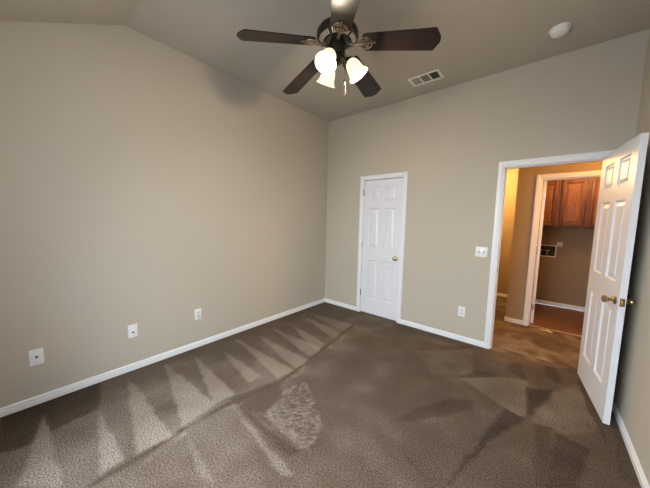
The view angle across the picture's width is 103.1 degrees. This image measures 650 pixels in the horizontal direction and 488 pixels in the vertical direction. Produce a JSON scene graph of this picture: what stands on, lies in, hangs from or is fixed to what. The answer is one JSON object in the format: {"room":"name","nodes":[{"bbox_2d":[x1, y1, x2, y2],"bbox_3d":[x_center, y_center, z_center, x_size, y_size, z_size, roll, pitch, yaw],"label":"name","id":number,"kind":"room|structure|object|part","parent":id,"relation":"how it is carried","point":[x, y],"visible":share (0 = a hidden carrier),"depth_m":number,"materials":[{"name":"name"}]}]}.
{"room":"empty bedroom","nodes":[
{"label":"empty bedroom","id":0,"kind":"room"},
{"bbox_2d":[0,21,328,407],"bbox_3d":[-1.281,-0.388,2.949,0.120,3.042,4.150,6,7,40],"label":"wall","id":1,"kind":"structure","parent":0,"point":[144,183],"depth_m":2.33,"materials":[{"name":"paint"}]},
{"bbox_2d":[29,348,44,366],"bbox_3d":[-2.163,0.850,1.936,0.017,0.122,0.074,6,7,40],"label":"wall jack plate","id":2,"kind":"object","parent":1,"relation":"attached to","point":[36,356],"visible":1,"depth_m":1.94,"materials":[{"name":"white plastic"}]},
{"bbox_2d":[128,324,137,338],"bbox_3d":[-1.779,0.807,2.391,0.017,0.122,0.074,6,7,40],"label":"wall jack plate","id":3,"kind":"object","parent":1,"relation":"attached to","point":[132,329],"visible":1,"depth_m":2.39,"materials":[{"name":"white plastic"}]},
{"bbox_2d":[0,298,324,417],"bbox_3d":[-1.261,1.099,3.048,0.013,0.064,3.920,6,7,40],"label":"baseboard","id":4,"kind":"structure","parent":1,"relation":"attached to","point":[4,411],"depth_m":2.39,"materials":[{"name":"paint"}]},
{"bbox_2d":[195,308,201,319],"bbox_3d":[-1.399,0.773,2.847,0.008,0.120,0.074,6,7,40],"label":"power outlet","id":5,"kind":"object","parent":1,"relation":"attached to","point":[198,314],"visible":1,"depth_m":2.85,"materials":[{"name":"white plastic"}]},
{"bbox_2d":[0,296,640,487],"bbox_3d":[1.345,1.229,2.594,4.600,0.001,6.570,6,7,40],"label":"floor","id":6,"kind":"structure","parent":0,"point":[322,395],"depth_m":1.86,"materials":[{"name":"carpet"}]},
{"bbox_2d":[0,0,649,121],"bbox_3d":[0.083,-1.518,1.710,3.618,0.702,4.150,6,7,40],"label":"ceiling","id":7,"kind":"structure","parent":0,"point":[480,38],"depth_m":2.17,"materials":[{"name":"paint"}]},
{"bbox_2d":[237,0,440,96],"bbox_3d":[0.095,-1.407,1.805,1.249,0.740,1.236,6,7,40],"label":"ceiling fan","id":8,"kind":"object","parent":7,"relation":"hanging from","point":[338,33],"visible":1,"depth_m":1.69,"materials":[{"name":"brown wood"}]},
{"bbox_3d":[-0.302,-1.298,1.625,0.489,0.006,0.160,-11,22,-20],"label":"blade","id":9,"kind":"part","parent":8,"relation":"part of","materials":[{"name":"brown wood"}]},
{"bbox_3d":[-0.175,-1.345,2.095,0.160,0.006,0.489,-22,9,-38],"label":"blade","id":10,"kind":"part","parent":8,"relation":"part of","materials":[{"name":"brown wood"}]},
{"bbox_3d":[0.014,-1.194,1.662,0.143,0.149,0.148,6,7,40],"label":"lamp shade","id":11,"kind":"part","parent":8,"relation":"part of","materials":[{"name":"white glass"}]},
{"bbox_3d":[0.015,-1.217,1.907,0.147,0.149,0.141,6,7,40],"label":"lamp shade","id":12,"kind":"part","parent":8,"relation":"part of","materials":[{"name":"white glass"}]},
{"bbox_3d":[0.024,-1.222,1.681,0.054,0.073,0.057,0,6,-10],"label":"bulb","id":13,"kind":"part","parent":8,"relation":"part of","materials":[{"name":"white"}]},
{"bbox_3d":[0.107,-1.277,1.360,0.160,0.006,0.489,12,13,-6],"label":"blade","id":14,"kind":"part","parent":8,"relation":"part of","materials":[{"name":"brown wood"}]},
{"bbox_3d":[0.227,-1.201,1.785,0.143,0.149,0.140,6,7,40],"label":"lamp shade","id":15,"kind":"part","parent":8,"relation":"part of","materials":[{"name":"white glass"}]},
{"bbox_3d":[0.313,-1.353,2.119,0.160,0.006,0.489,-12,-10,32],"label":"blade","id":16,"kind":"part","parent":8,"relation":"part of","materials":[{"name":"brown wood"}]},
{"bbox_3d":[0.487,-1.311,1.664,0.489,0.006,0.160,9,-5,14],"label":"blade","id":17,"kind":"part","parent":8,"relation":"part of","materials":[{"name":"brown wood"}]},
{"bbox_2d":[407,69,443,86],"bbox_3d":[1.128,-1.856,2.891,0.339,0.008,0.203,6,7,40],"label":"ceiling vent","id":18,"kind":"object","parent":7,"relation":"in","point":[436,74],"visible":1,"depth_m":2.88,"materials":[{"name":"white metal"}]},
{"bbox_2d":[549,22,571,37],"bbox_3d":[1.933,-1.745,2.123,0.144,0.050,0.144,6,7,40],"label":"smoke detector","id":19,"kind":"object","parent":7,"relation":"attached to","point":[559,30],"visible":1,"depth_m":2.09,"materials":[{"name":"white plastic"}]},
{"bbox_2d":[325,29,648,341],"bbox_3d":[1.823,-0.325,2.978,4.600,3.042,0.115,6,7,40],"label":"wall","id":20,"kind":"structure","parent":0,"point":[451,142],"depth_m":3.06,"materials":[{"name":"paint"}]},
{"bbox_2d":[360,178,402,320],"bbox_3d":[0.802,0.079,3.792,0.618,2.016,0.095,6,7,40],"label":"door","id":21,"kind":"structure","parent":20,"relation":"in","point":[382,198],"depth_m":3.79,"materials":[{"name":"white paint"}]},
{"bbox_2d":[356,172,407,323],"bbox_3d":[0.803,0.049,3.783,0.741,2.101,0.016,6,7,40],"label":"trim","id":22,"kind":"structure","parent":20,"relation":"attached to","point":[400,174],"depth_m":3.63,"materials":[{"name":"paint"}]},
{"bbox_2d":[325,298,483,347],"bbox_3d":[1.284,1.113,3.461,3.352,0.064,0.013,6,7,40],"label":"baseboard","id":23,"kind":"structure","parent":20,"relation":"attached to","point":[404,322],"depth_m":3.36,"materials":[{"name":"paint"}]},
{"bbox_2d":[458,306,464,316],"bbox_3d":[1.655,0.819,3.128,0.074,0.120,0.008,6,7,40],"label":"power outlet","id":24,"kind":"object","parent":20,"relation":"attached to","point":[461,310],"visible":1,"depth_m":3.13,"materials":[{"name":"white plastic"}]},
{"bbox_2d":[475,247,487,256],"bbox_3d":[1.788,0.091,2.952,0.120,0.116,0.020,6,7,40],"label":"light switch","id":25,"kind":"object","parent":20,"relation":"attached to","point":[480,251],"visible":1,"depth_m":2.95,"materials":[{"name":"white plastic"}]},
{"bbox_2d":[484,150,613,348],"bbox_3d":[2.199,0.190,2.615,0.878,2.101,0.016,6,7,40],"label":"trim","id":26,"kind":"structure","parent":20,"relation":"attached to","point":[599,154],"depth_m":2.81,"materials":[{"name":"paint"}]},
{"bbox_2d":[577,132,648,424],"bbox_3d":[2.253,0.264,2.077,0.159,2.022,0.783,5,7,34],"label":"door","id":27,"kind":"structure","parent":20,"relation":"in","point":[622,172],"depth_m":1.94,"materials":[{"name":"white paint"}]},
{"bbox_3d":[2.034,0.396,1.851,0.068,0.062,0.062,5,7,34],"label":"knob","id":28,"kind":"part","parent":27,"relation":"part of","materials":[{"name":"gold metal"}]},
{"bbox_3d":[2.041,0.404,1.771,0.025,0.058,0.002,5,7,34],"label":"latch plate","id":29,"kind":"part","parent":27,"relation":"part of","materials":[{"name":"gold metal"}]},
{"bbox_3d":[2.114,0.403,1.797,0.056,0.062,0.062,5,7,34],"label":"knob","id":30,"kind":"part","parent":27,"relation":"part of","materials":[{"name":"gold metal"}]},
{"bbox_2d":[497,170,600,306],"bbox_3d":[4.091,-0.125,4.553,3.115,2.440,0.115,6,7,40],"label":"wall","id":31,"kind":"structure","parent":0,"point":[563,278],"depth_m":4.53,"materials":[{"name":"paint"}]},
{"bbox_2d":[497,293,507,297],"bbox_3d":[3.273,0.986,5.246,0.919,0.064,0.013,6,7,40],"label":"baseboard","id":32,"kind":"structure","parent":31,"relation":"attached to","point":[498,294],"depth_m":5.07,"materials":[{"name":"paint"}]},
{"bbox_2d":[537,244,556,256],"bbox_3d":[3.916,0.121,4.596,0.310,0.212,0.075,6,7,40],"label":"washer outlet box","id":33,"kind":"object","parent":31,"relation":"attached to","point":[545,250],"visible":0.7,"depth_m":4.59,"materials":[{"name":"white plastic"}]},
{"bbox_2d":[531,299,584,310],"bbox_3d":[4.465,1.106,4.249,1.966,0.064,0.013,6,7,40],"label":"baseboard","id":34,"kind":"structure","parent":31,"relation":"attached to","point":[536,300],"depth_m":4.53,"materials":[{"name":"paint"}]},
{"bbox_2d":[539,178,600,227],"bbox_3d":[4.290,-0.637,4.063,1.664,0.760,0.306,6,7,40],"label":"upper cabinet","id":35,"kind":"object","parent":31,"relation":"attached to","point":[568,203],"visible":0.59,"depth_m":4.14,"materials":[{"name":"brown wood"}]},
{"bbox_3d":[3.703,-0.678,4.370,0.230,0.636,0.014,6,7,40],"label":"panel","id":36,"kind":"part","parent":35,"relation":"part of","materials":[{"name":"brown wood"}]},
{"bbox_3d":[3.702,-0.678,4.369,0.330,0.736,0.020,6,7,40],"label":"door","id":37,"kind":"part","parent":35,"relation":"part of","materials":[{"name":"brown wood"}]},
{"bbox_3d":[3.979,-0.650,4.137,0.295,0.736,0.020,6,7,40],"label":"door","id":38,"kind":"part","parent":35,"relation":"part of","materials":[{"name":"brown wood"}]},
{"bbox_3d":[3.980,-0.650,4.138,0.195,0.636,0.014,6,7,40],"label":"panel","id":39,"kind":"part","parent":35,"relation":"part of","materials":[{"name":"brown wood"}]},
{"bbox_3d":[4.285,-0.620,3.881,0.415,0.736,0.020,6,7,40],"label":"door","id":40,"kind":"part","parent":35,"relation":"part of","materials":[{"name":"brown wood"}]},
{"bbox_3d":[4.286,-0.620,3.882,0.315,0.636,0.014,6,7,40],"label":"panel","id":41,"kind":"part","parent":35,"relation":"part of","materials":[{"name":"brown wood"}]},
{"bbox_2d":[506,161,602,319],"bbox_3d":[3.530,0.003,3.089,2.081,2.440,0.115,6,7,40],"label":"wall","id":42,"kind":"structure","parent":0,"point":[527,177],"depth_m":3.63,"materials":[{"name":"paint"}]},
{"bbox_2d":[504,317,522,324],"bbox_3d":[3.459,1.188,3.156,2.093,0.064,0.013,6,7,40],"label":"baseboard","id":43,"kind":"structure","parent":42,"relation":"attached to","point":[512,320],"depth_m":3.75,"materials":[{"name":"paint"}]},
{"bbox_2d":[530,181,546,322],"bbox_3d":[3.254,0.120,3.896,0.091,2.018,0.753,6,7,41],"label":"door","id":44,"kind":"structure","parent":42,"relation":"in","point":[538,256],"depth_m":3.63,"materials":[{"name":"white paint"}]},
{"bbox_2d":[531,325,581,336],"bbox_3d":[3.206,1.186,3.452,0.767,0.010,0.016,6,7,40],"label":"trim","id":45,"kind":"structure","parent":42,"relation":"attached to","point":[531,325],"depth_m":3.48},
{"bbox_2d":[522,170,601,325],"bbox_3d":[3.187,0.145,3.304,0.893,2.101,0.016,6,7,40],"label":"trim","id":46,"kind":"structure","parent":42,"relation":"attached to","point":[597,172],"depth_m":3.53,"materials":[{"name":"paint"}]},
{"bbox_2d":[529,302,584,335],"bbox_3d":[4.005,1.196,3.711,1.966,0.026,1.436,6,7,40],"label":"floor","id":47,"kind":"structure","parent":0,"point":[567,320],"depth_m":3.96,"materials":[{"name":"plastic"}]},
{"bbox_2d":[613,29,649,485],"bbox_3d":[1.357,-0.116,0.668,0.120,3.042,4.035,6,7,40],"label":"wall","id":48,"kind":"structure","parent":0,"point":[631,397],"depth_m":1.77,"materials":[{"name":"paint"}]},
{"bbox_2d":[612,398,649,487],"bbox_3d":[1.312,1.358,0.895,0.013,0.064,3.920,6,7,40],"label":"baseboard","id":49,"kind":"structure","parent":48,"relation":"attached to","point":[637,466],"depth_m":1.62,"materials":[{"name":"paint"}]}
]}

